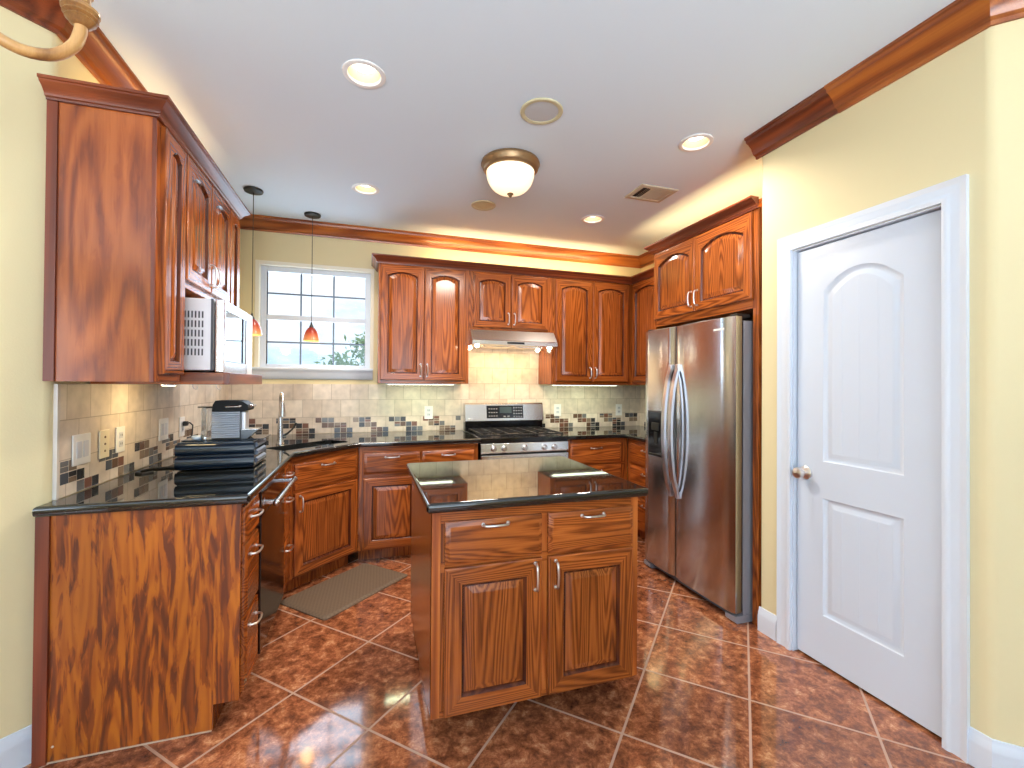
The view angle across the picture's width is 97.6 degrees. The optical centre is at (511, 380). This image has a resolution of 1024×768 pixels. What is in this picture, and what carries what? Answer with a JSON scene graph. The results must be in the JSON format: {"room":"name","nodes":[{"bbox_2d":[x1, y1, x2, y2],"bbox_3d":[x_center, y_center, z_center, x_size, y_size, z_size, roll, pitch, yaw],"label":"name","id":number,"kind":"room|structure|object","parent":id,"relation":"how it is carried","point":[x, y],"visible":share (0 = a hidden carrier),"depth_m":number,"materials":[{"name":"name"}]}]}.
{"room":"kitchen","nodes":[
{"label":"kitchen","id":0,"kind":"room"},
{"bbox_2d":[0,6,58,738],"bbox_3d":[-2.415,-0.027,0.373,0.127,2.740,2.949,0,-1,27],"label":"wall","id":1,"kind":"structure","parent":0,"point":[26,401],"depth_m":1.57,"materials":[{"name":"beige paint"}]},
{"bbox_2d":[0,724,31,767],"bbox_3d":[-2.218,1.281,0.608,0.014,0.130,2.232,0,-1,27],"label":"baseboard","id":2,"kind":"structure","parent":1,"relation":"attached to","point":[15,748],"depth_m":1.56,"materials":[{"name":"white paint"}]},
{"bbox_2d":[0,0,67,33],"bbox_3d":[-2.148,-1.341,0.642,0.094,0.105,2.302,0,-1,27],"label":"trim","id":3,"kind":"structure","parent":1,"relation":"attached to","point":[47,14],"depth_m":1.59,"materials":[{"name":"brown wood"}]},
{"bbox_2d":[52,38,173,500],"bbox_3d":[-2.100,-0.006,2.724,0.120,2.740,2.270,1,0,-18],"label":"wall","id":4,"kind":"structure","parent":0,"point":[72,68],"depth_m":1.77,"materials":[{"name":"beige paint"}]},
{"bbox_2d":[56,21,147,91],"bbox_3d":[-1.962,-1.323,2.682,0.094,0.105,2.210,1,0,-18],"label":"trim","id":5,"kind":"structure","parent":4,"relation":"attached to","point":[98,55],"depth_m":1.86,"materials":[{"name":"brown wood"}]},
{"bbox_2d":[42,100,186,381],"bbox_3d":[-1.546,-0.502,1.780,0.348,1.015,0.262,1,0,-18],"label":"upper cabinet","id":6,"kind":"object","parent":4,"relation":"attached to","point":[115,243],"visible":1,"depth_m":1.67,"materials":[{"name":"brown wood"}]},
{"bbox_2d":[160,384,177,385],"bbox_3d":[-1.679,0.022,2.192,0.070,0.009,0.070,1,0,-18],"label":"puck light","id":7,"kind":"object","parent":6,"relation":"attached to","point":[160,384],"visible":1,"depth_m":2.17,"materials":[{"name":"white plastic"}]},
{"bbox_2d":[52,384,228,499],"bbox_3d":[-2.021,0.234,2.679,0.016,0.430,2.142,1,0,-18],"label":"backsplash","id":8,"kind":"structure","parent":4,"relation":"attached to","point":[78,409],"depth_m":2.07,"materials":[{"name":"tile"}]},
{"bbox_2d":[72,433,90,466],"bbox_3d":[-1.728,0.276,1.800,0.008,0.122,0.118,1,0,-18],"label":"switch plate","id":9,"kind":"object","parent":8,"relation":"attached to","point":[81,443],"visible":1,"depth_m":1.79,"materials":[{"name":"white plastic"}]},
{"bbox_2d":[99,429,109,458],"bbox_3d":[-1.777,0.277,1.954,0.008,0.122,0.075,1,0,-18],"label":"outlet","id":10,"kind":"object","parent":8,"relation":"attached to","point":[104,435],"visible":1,"depth_m":1.95,"materials":[{"name":"beige plastic"}]},
{"bbox_2d":[115,426,124,452],"bbox_3d":[-1.818,0.274,2.081,0.008,0.118,0.075,1,0,-18],"label":"outlet","id":11,"kind":"object","parent":8,"relation":"attached to","point":[120,431],"visible":1,"depth_m":2.07,"materials":[{"name":"white plastic"}]},
{"bbox_2d":[158,418,168,440],"bbox_3d":[-1.959,0.274,2.521,0.008,0.122,0.118,1,0,-18],"label":"switch plate","id":12,"kind":"object","parent":8,"relation":"attached to","point":[163,423],"visible":1,"depth_m":2.51,"materials":[{"name":"white plastic"}]},
{"bbox_2d":[179,416,184,436],"bbox_3d":[-2.039,0.285,2.770,0.008,0.120,0.075,1,0,-18],"label":"outlet","id":13,"kind":"object","parent":8,"relation":"attached to","point":[181,419],"visible":0.98,"depth_m":2.75,"materials":[{"name":"white plastic"}]},
{"bbox_2d":[90,372,261,384],"bbox_3d":[-1.604,-0.008,2.238,0.505,0.053,0.646,1,0,-18],"label":"shelf","id":14,"kind":"object","parent":4,"relation":"attached to","point":[188,377],"visible":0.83,"depth_m":1.99,"materials":[{"name":"brown wood"}]},
{"bbox_2d":[184,297,251,373],"bbox_3d":[-1.592,-0.203,2.223,0.426,0.332,0.536,1,0,-18],"label":"microwave","id":15,"kind":"object","parent":14,"relation":"on","point":[217,334],"visible":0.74,"depth_m":2.03,"materials":[{"name":"white"}]},
{"bbox_2d":[185,155,230,302],"bbox_3d":[-1.668,-0.710,2.222,0.382,0.595,0.648,1,0,-18],"label":"upper cabinet","id":16,"kind":"object","parent":4,"relation":"attached to","point":[208,216],"visible":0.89,"depth_m":2.21,"materials":[{"name":"brown wood"}]},
{"bbox_2d":[37,73,250,219],"bbox_3d":[-1.657,-1.034,2.203,0.387,0.062,1.227,1,0,-18],"label":"crown molding","id":17,"kind":"structure","parent":16,"relation":"on","point":[55,88],"depth_m":1.68,"materials":[{"name":"brown wood"}]},
{"bbox_2d":[230,210,239,307],"bbox_3d":[-1.817,-0.497,2.623,0.348,1.015,0.205,1,0,-18],"label":"upper cabinet","id":18,"kind":"object","parent":4,"relation":"attached to","point":[235,222],"visible":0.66,"depth_m":2.67,"materials":[{"name":"brown wood"}]},
{"bbox_2d":[239,229,640,504],"bbox_3d":[-0.494,0.018,4.378,4.189,2.740,0.140,1,0,-18],"label":"wall","id":19,"kind":"structure","parent":0,"point":[269,246],"depth_m":3.98,"materials":[{"name":"beige paint"}]},
{"bbox_2d":[252,260,373,379],"bbox_3d":[-1.762,-0.511,3.942,1.042,1.005,0.182,1,0,-18],"label":"window","id":20,"kind":"structure","parent":19,"relation":"in","point":[262,267],"depth_m":3.92,"materials":[{"name":"white paint"}]},
{"bbox_2d":[377,263,468,383],"bbox_3d":[-0.795,-0.479,4.006,0.772,1.015,0.388,1,0,-18],"label":"upper cabinet","id":21,"kind":"object","parent":19,"relation":"attached to","point":[423,334],"visible":1,"depth_m":3.85,"materials":[{"name":"brown wood"}]},
{"bbox_2d":[386,383,455,384],"bbox_3d":[-0.791,0.033,3.910,0.600,0.010,0.070,1,0,-18],"label":"strip light","id":22,"kind":"object","parent":21,"relation":"attached to","point":[386,383],"visible":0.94,"depth_m":3.86,"materials":[{"name":"white plastic"}]},
{"bbox_2d":[371,253,653,283],"bbox_3d":[0.114,-1.009,3.829,2.653,0.062,0.950,0,0,-10],"label":"crown molding","id":23,"kind":"structure","parent":21,"relation":"on","point":[377,258],"depth_m":4.06,"materials":[{"name":"brown wood"}]},
{"bbox_2d":[228,349,639,434],"bbox_3d":[-0.472,0.081,4.306,3.929,0.785,0.011,1,0,-18],"label":"backsplash","id":24,"kind":"structure","parent":19,"relation":"attached to","point":[494,376],"depth_m":4.22,"materials":[{"name":"tile"}]},
{"bbox_2d":[424,406,432,418],"bbox_3d":[-0.780,0.300,4.195,0.078,0.122,0.008,1,0,-18],"label":"outlet","id":25,"kind":"object","parent":24,"relation":"attached to","point":[428,410],"visible":1,"depth_m":4.19,"materials":[{"name":"white plastic"}]},
{"bbox_2d":[554,404,560,415],"bbox_3d":[0.468,0.304,4.595,0.078,0.122,0.008,1,0,-18],"label":"outlet","id":26,"kind":"object","parent":24,"relation":"attached to","point":[557,407],"visible":1,"depth_m":4.59,"materials":[{"name":"white plastic"}]},
{"bbox_2d":[616,404,621,415],"bbox_3d":[1.148,0.315,4.813,0.078,0.122,0.008,1,0,-18],"label":"outlet","id":27,"kind":"object","parent":24,"relation":"attached to","point":[618,406],"visible":1,"depth_m":4.81,"materials":[{"name":"white plastic"}]},
{"bbox_2d":[240,214,640,268],"bbox_3d":[-0.450,-1.300,4.277,3.949,0.105,0.094,1,0,-18],"label":"trim","id":28,"kind":"structure","parent":19,"relation":"attached to","point":[264,223],"depth_m":4.17,"materials":[{"name":"brown wood"}]},
{"bbox_2d":[469,270,550,332],"bbox_3d":[-0.049,-0.712,4.247,0.790,0.535,0.388,1,0,-18],"label":"upper cabinet","id":29,"kind":"object","parent":19,"relation":"attached to","point":[497,301],"visible":0.95,"depth_m":4.09,"materials":[{"name":"brown wood"}]},
{"bbox_2d":[469,329,556,351],"bbox_3d":[-0.035,-0.362,4.187,0.790,0.161,0.484,1,0,-18],"label":"range hood","id":30,"kind":"object","parent":29,"relation":"attached to","point":[478,339],"visible":0.95,"depth_m":4.00,"materials":[{"name":"silver metal"}]},
{"bbox_2d":[538,277,631,384],"bbox_3d":[0.746,-0.465,4.500,0.881,1.015,0.388,1,0,-18],"label":"upper cabinet","id":31,"kind":"object","parent":19,"relation":"attached to","point":[591,321],"visible":1,"depth_m":4.34,"materials":[{"name":"brown wood"}]},
{"bbox_2d":[552,385,618,385],"bbox_3d":[0.716,0.047,4.393,0.715,0.010,0.070,1,0,-18],"label":"strip light","id":32,"kind":"object","parent":31,"relation":"attached to","point":[552,385],"visible":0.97,"depth_m":4.36,"materials":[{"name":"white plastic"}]},
{"bbox_2d":[23,535,974,767],"bbox_3d":[0.219,1.412,0.587,7.600,0.100,7.800,1,0,-18],"label":"floor","id":33,"kind":"structure","parent":0,"point":[708,689],"depth_m":1.85,"materials":[{"name":"tile"}]},
{"bbox_2d":[31,494,263,767],"bbox_3d":[-1.393,0.922,1.803,0.688,0.878,0.266,1,0,-18],"label":"base cabinet","id":34,"kind":"object","parent":33,"relation":"on","point":[145,622],"visible":0.98,"depth_m":1.67,"materials":[{"name":"brown wood"}]},
{"bbox_2d":[256,467,297,653],"bbox_3d":[-1.496,0.926,2.226,0.703,0.874,0.592,1,0,-18],"label":"dishwasher","id":35,"kind":"object","parent":33,"relation":"on","point":[270,527],"visible":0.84,"depth_m":2.23,"materials":[{"name":"black"}]},
{"bbox_2d":[283,462,294,592],"bbox_3d":[-1.652,0.927,2.623,0.682,0.878,0.246,1,0,-18],"label":"base cabinet","id":36,"kind":"object","parent":33,"relation":"on","point":[288,472],"visible":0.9,"depth_m":2.70,"materials":[{"name":"brown wood"}]},
{"bbox_2d":[284,448,358,592],"bbox_3d":[-1.357,0.933,3.127,0.274,0.877,0.585,0,-1,27],"label":"base cabinet","id":37,"kind":"object","parent":33,"relation":"on","point":[323,532],"visible":0.91,"depth_m":3.05,"materials":[{"name":"brown wood"}]},
{"bbox_2d":[280,563,407,620],"bbox_3d":[-1.085,1.365,2.957,0.430,0.014,0.700,0,-1,29],"label":"floor mat","id":38,"kind":"object","parent":33,"relation":"on","point":[324,600],"visible":0.87,"depth_m":2.88,"materials":[{"name":"beige fabric"}]},
{"bbox_2d":[358,443,477,559],"bbox_3d":[-0.812,0.943,3.797,0.912,0.878,0.756,1,0,-18],"label":"base cabinet","id":39,"kind":"object","parent":33,"relation":"on","point":[385,482],"visible":0.51,"depth_m":3.41,"materials":[{"name":"brown wood"}]},
{"bbox_2d":[32,430,480,516],"bbox_3d":[-1.070,0.476,2.927,1.979,0.036,2.243,1,0,-18],"label":"countertop","id":40,"kind":"structure","parent":39,"relation":"on","point":[168,488],"depth_m":2.01,"materials":[{"name":"black stone"}]},
{"bbox_2d":[134,466,173,474],"bbox_3d":[-1.768,0.443,2.213,0.094,0.012,0.176,0,0,18],"label":"power cord","id":41,"kind":"object","parent":40,"relation":"on","point":[139,472],"visible":0.88,"depth_m":2.21,"materials":[{"name":"black plastic"}]},
{"bbox_2d":[183,421,192,435],"bbox_3d":[-1.901,0.350,2.639,0.054,0.196,0.397,1,-1,-39],"label":"power cord","id":42,"kind":"object","parent":40,"relation":"on","point":[185,423],"visible":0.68,"depth_m":2.76,"materials":[{"name":"black plastic"}]},
{"bbox_2d":[191,435,200,439],"bbox_3d":[-1.621,0.294,2.314,0.056,0.018,0.056,1,0,-18],"label":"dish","id":43,"kind":"object","parent":40,"relation":"on","point":[196,437],"visible":0.85,"depth_m":2.29,"materials":[{"name":"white ceramic"}]},
{"bbox_2d":[174,434,270,469],"bbox_3d":[-1.521,0.376,2.398,0.373,0.141,0.320,1,0,-18],"label":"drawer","id":44,"kind":"object","parent":40,"relation":"on","point":[191,454],"visible":0.85,"depth_m":2.26,"materials":[{"name":"black plastic"}]},
{"bbox_2d":[198,400,261,439],"bbox_3d":[-1.487,0.205,2.370,0.278,0.200,0.130,1,0,-18],"label":"coffee machine","id":45,"kind":"object","parent":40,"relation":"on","point":[225,419],"visible":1,"depth_m":2.32,"materials":[{"name":"silver metal"}]},
{"bbox_2d":[240,429,259,438],"bbox_3d":[-1.398,0.283,2.404,0.080,0.045,0.095,1,0,-18],"label":"drip tray","id":46,"kind":"object","parent":45,"relation":"on","point":[244,433],"depth_m":2.36,"materials":[{"name":"grey metal"}]},
{"bbox_2d":[276,392,296,443],"bbox_3d":[-1.635,0.270,3.197,0.130,0.371,0.149,0,0,15],"label":"faucet","id":47,"kind":"object","parent":40,"relation":"on","point":[282,413],"visible":1,"depth_m":3.21,"materials":[{"name":"silver metal"}]},
{"bbox_2d":[463,402,567,459],"bbox_3d":[0.023,0.803,4.043,0.786,1.171,0.778,1,0,-18],"label":"gas range","id":48,"kind":"object","parent":33,"relation":"on","point":[505,430],"visible":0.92,"depth_m":3.96,"materials":[{"name":"silver metal"}]},
{"bbox_2d":[489,407,521,416],"bbox_3d":[-0.063,0.307,4.334,0.336,0.092,0.020,1,0,-18],"label":"control panel","id":49,"kind":"object","parent":48,"relation":"attached to","point":[493,411],"depth_m":4.33,"materials":[{"name":"grey plastic"}]},
{"bbox_2d":[466,430,567,443],"bbox_3d":[0.020,0.498,4.042,0.770,0.046,0.630,1,0,-18],"label":"cooktop","id":50,"kind":"object","parent":48,"relation":"in","point":[486,436],"depth_m":3.80,"materials":[{"name":"black metal"}]},
{"bbox_2d":[411,481,637,719],"bbox_3d":[0.004,0.935,2.181,0.892,0.878,0.877,1,0,-18],"label":"base cabinet","id":51,"kind":"object","parent":33,"relation":"on","point":[509,605],"visible":0.93,"depth_m":1.79,"materials":[{"name":"brown wood"}]},
{"bbox_2d":[406,456,647,513],"bbox_3d":[0.002,0.477,2.204,0.950,0.036,0.898,1,0,-18],"label":"countertop","id":52,"kind":"structure","parent":51,"relation":"on","point":[447,486],"depth_m":1.98,"materials":[{"name":"black stone"}]},
{"bbox_2d":[566,438,626,479],"bbox_3d":[0.664,0.957,4.270,0.583,0.878,0.756,1,0,-18],"label":"base cabinet","id":53,"kind":"object","parent":33,"relation":"on","point":[609,456],"visible":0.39,"depth_m":3.96,"materials":[{"name":"brown wood"}]},
{"bbox_2d":[547,425,644,441],"bbox_3d":[1.028,0.500,4.107,1.182,0.036,1.276,1,0,-18],"label":"countertop","id":54,"kind":"structure","parent":53,"relation":"on","point":[637,433],"depth_m":4.14,"materials":[{"name":"black stone"}]},
{"bbox_2d":[628,439,644,538],"bbox_3d":[1.392,0.958,3.857,0.651,0.878,0.578,1,0,-18],"label":"base cabinet","id":55,"kind":"object","parent":33,"relation":"on","point":[636,449],"visible":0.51,"depth_m":3.86,"materials":[{"name":"brown wood"}]},
{"bbox_2d":[644,314,752,623],"bbox_3d":[1.473,0.506,3.078,0.868,1.771,0.882,1,0,-18],"label":"refrigerator","id":56,"kind":"object","parent":33,"relation":"on","point":[699,408],"visible":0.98,"depth_m":2.77,"materials":[{"name":"grey metal"}]},
{"bbox_2d":[654,207,761,625],"bbox_3d":[1.569,0.207,3.098,0.792,2.370,0.972,1,0,-18],"label":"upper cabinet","id":57,"kind":"object","parent":33,"relation":"on","point":[715,273],"visible":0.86,"depth_m":2.76,"materials":[{"name":"brown wood"}]},
{"bbox_2d":[644,195,758,254],"bbox_3d":[1.383,-1.006,3.075,0.408,0.062,1.030,1,0,-18],"label":"crown molding","id":58,"kind":"structure","parent":57,"relation":"on","point":[750,203],"depth_m":2.88,"materials":[{"name":"brown wood"}]},
{"bbox_2d":[92,0,954,255],"bbox_3d":[0.238,-1.478,0.610,7.600,0.200,7.800,1,0,-18],"label":"ceiling","id":59,"kind":"structure","parent":0,"point":[262,85],"depth_m":2.12,"materials":[{"name":"white paint"}]},
{"bbox_2d":[0,0,100,61],"bbox_3d":[-0.962,-0.948,0.606,0.538,0.865,0.551,1,0,-18],"label":"chandelier","id":60,"kind":"object","parent":59,"relation":"hanging from","point":[81,14],"visible":1,"depth_m":0.79,"materials":[{"name":"brown metal"}]},
{"bbox_2d":[243,186,263,335],"bbox_3d":[-1.861,-0.848,3.216,0.128,1.044,0.128,1,0,-18],"label":"pendant light","id":61,"kind":"object","parent":59,"relation":"hanging from","point":[256,329],"visible":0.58,"depth_m":3.21,"materials":[{"name":"brown metal"}]},
{"bbox_2d":[303,211,320,341],"bbox_3d":[-1.643,-0.843,3.679,0.128,1.044,0.128,1,0,-18],"label":"pendant light","id":62,"kind":"object","parent":59,"relation":"hanging from","point":[311,334],"visible":1,"depth_m":3.65,"materials":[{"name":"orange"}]},
{"bbox_2d":[342,59,385,88],"bbox_3d":[-0.661,-1.408,2.007,0.188,0.088,0.188,1,0,-18],"label":"recessed light","id":63,"kind":"object","parent":59,"relation":"in","point":[362,73],"visible":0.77,"depth_m":2.03,"materials":[{"name":"white plastic"}]},
{"bbox_2d":[352,183,378,194],"bbox_3d":[-1.042,-1.401,3.195,0.188,0.088,0.188,1,0,-18],"label":"recessed light","id":64,"kind":"object","parent":59,"relation":"in","point":[362,188],"visible":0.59,"depth_m":3.24,"materials":[{"name":"white"}]},
{"bbox_2d":[471,200,495,210],"bbox_3d":[-0.220,-1.353,3.467,0.188,0.008,0.188,1,0,-18],"label":"ceiling speaker","id":65,"kind":"object","parent":59,"relation":"attached to","point":[483,205],"visible":1,"depth_m":3.46,"materials":[{"name":"beige"}]},
{"bbox_2d":[474,202,492,208],"bbox_3d":[-0.220,-1.353,3.467,0.150,0.002,0.150,1,0,-18],"label":"grille","id":66,"kind":"object","parent":65,"relation":"attached to","point":[477,205],"depth_m":3.46,"materials":[{"name":"beige"}]},
{"bbox_2d":[481,148,539,197],"bbox_3d":[-0.010,-1.252,2.805,0.368,0.219,0.368,1,0,-18],"label":"dome light","id":67,"kind":"object","parent":59,"relation":"attached to","point":[510,172],"visible":1,"depth_m":2.70,"materials":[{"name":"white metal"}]},
{"bbox_2d":[520,98,562,124],"bbox_3d":[0.150,-1.360,2.270,0.216,0.008,0.216,1,0,-18],"label":"ceiling speaker","id":68,"kind":"object","parent":59,"relation":"attached to","point":[539,111],"visible":1,"depth_m":2.26,"materials":[{"name":"beige"}]},
{"bbox_2d":[525,102,557,121],"bbox_3d":[0.150,-1.360,2.270,0.173,0.002,0.173,1,0,-18],"label":"grille","id":69,"kind":"object","parent":68,"relation":"attached to","point":[534,111],"depth_m":2.27,"materials":[{"name":"grey metal"}]},
{"bbox_2d":[582,215,603,223],"bbox_3d":[0.677,-1.385,3.745,0.188,0.088,0.188,1,0,-18],"label":"recessed light","id":70,"kind":"object","parent":59,"relation":"in","point":[591,219],"visible":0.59,"depth_m":3.79,"materials":[{"name":"white"}]},
{"bbox_2d":[625,184,678,202],"bbox_3d":[1.003,-1.345,3.233,0.300,0.010,0.230,1,0,-18],"label":"ceiling vent","id":71,"kind":"object","parent":59,"relation":"in","point":[645,192],"visible":1,"depth_m":3.22,"materials":[{"name":"beige metal"}]},
{"bbox_2d":[678,133,713,151],"bbox_3d":[1.048,-1.392,2.555,0.188,0.088,0.188,1,0,-18],"label":"recessed light","id":72,"kind":"object","parent":59,"relation":"in","point":[696,142],"visible":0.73,"depth_m":2.59,"materials":[{"name":"white"}]},
{"bbox_2d":[640,263,653,425],"bbox_3d":[1.823,0.030,3.813,0.120,2.740,2.350,1,0,-18],"label":"wall","id":73,"kind":"structure","parent":0,"point":[651,265],"depth_m":4.82,"materials":[{"name":"beige paint"}]},
{"bbox_2d":[640,386,645,425],"bbox_3d":[1.599,0.272,4.291,0.011,0.430,1.280,1,0,-18],"label":"backsplash","id":74,"kind":"structure","parent":73,"relation":"attached to","point":[642,388],"depth_m":4.85,"materials":[{"name":"tile"}]},
{"bbox_2d":[632,277,654,384],"bbox_3d":[1.479,-0.463,4.087,0.372,1.015,0.952,1,0,-18],"label":"upper cabinet","id":75,"kind":"object","parent":73,"relation":"attached to","point":[643,320],"visible":0.28,"depth_m":4.32,"materials":[{"name":"brown wood"}]},
{"bbox_2d":[638,198,761,267],"bbox_3d":[1.720,-1.288,3.825,0.094,0.105,2.280,1,0,-18],"label":"trim","id":76,"kind":"structure","parent":73,"relation":"attached to","point":[645,259],"depth_m":4.73,"materials":[{"name":"brown wood"}]},
{"bbox_2d":[761,18,1023,746],"bbox_3d":[2.695,0.015,1.284,1.090,2.740,3.554,1,-1,-42],"label":"wall","id":77,"kind":"structure","parent":0,"point":[961,112],"depth_m":1.61,"materials":[{"name":"beige paint"}]},
{"bbox_2d":[758,606,775,640],"bbox_3d":[1.389,1.321,2.437,0.014,0.130,0.116,1,0,-18],"label":"baseboard","id":78,"kind":"structure","parent":77,"relation":"attached to","point":[766,619],"depth_m":2.43,"materials":[{"name":"white paint"}]},
{"bbox_2d":[744,87,837,159],"bbox_3d":[1.415,-1.303,2.302,0.094,0.105,0.465,1,0,-18],"label":"trim","id":79,"kind":"structure","parent":77,"relation":"attached to","point":[818,107],"depth_m":2.27,"materials":[{"name":"brown wood"}]},
{"bbox_2d":[792,210,941,737],"bbox_3d":[1.548,0.355,2.002,0.103,2.031,0.626,1,0,-18],"label":"door","id":80,"kind":"structure","parent":77,"relation":"in","point":[867,472],"depth_m":1.96,"materials":[{"name":"white paint"}]},
{"bbox_2d":[776,174,969,762],"bbox_3d":[1.589,0.317,2.021,0.134,2.133,0.792,1,0,-18],"label":"door frame","id":81,"kind":"structure","parent":77,"relation":"attached to","point":[952,194],"depth_m":1.68,"materials":[{"name":"white paint"}]},
{"bbox_2d":[824,0,990,112],"bbox_3d":[1.572,-1.304,1.806,0.097,0.108,0.575,1,0,-18],"label":"trim","id":82,"kind":"structure","parent":77,"relation":"attached to","point":[959,21],"depth_m":1.77,"materials":[{"name":"brown wood"}]},
{"bbox_2d":[968,726,1023,767],"bbox_3d":[2.593,1.318,1.085,2.174,0.130,0.056,0,-1,28],"label":"baseboard","id":83,"kind":"structure","parent":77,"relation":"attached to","point":[984,751],"depth_m":1.56,"materials":[{"name":"white paint"}]},
{"bbox_2d":[990,0,1023,25],"bbox_3d":[2.597,-1.304,1.066,2.161,0.108,0.097,0,-1,27],"label":"trim","id":84,"kind":"structure","parent":77,"relation":"attached to","point":[1001,11],"depth_m":1.55,"materials":[{"name":"brown wood"}]},
{"label":"outside","id":85,"kind":"structure","parent":0,"visible":0},
{"bbox_2d":[314,332,364,365],"bbox_3d":[-2.928,0.273,9.234,2.142,2.882,1.956,1,0,-18],"label":"tree","id":86,"kind":"object","parent":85,"point":[339,360],"visible":0.09,"depth_m":9.21,"materials":[{"name":"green plant"}]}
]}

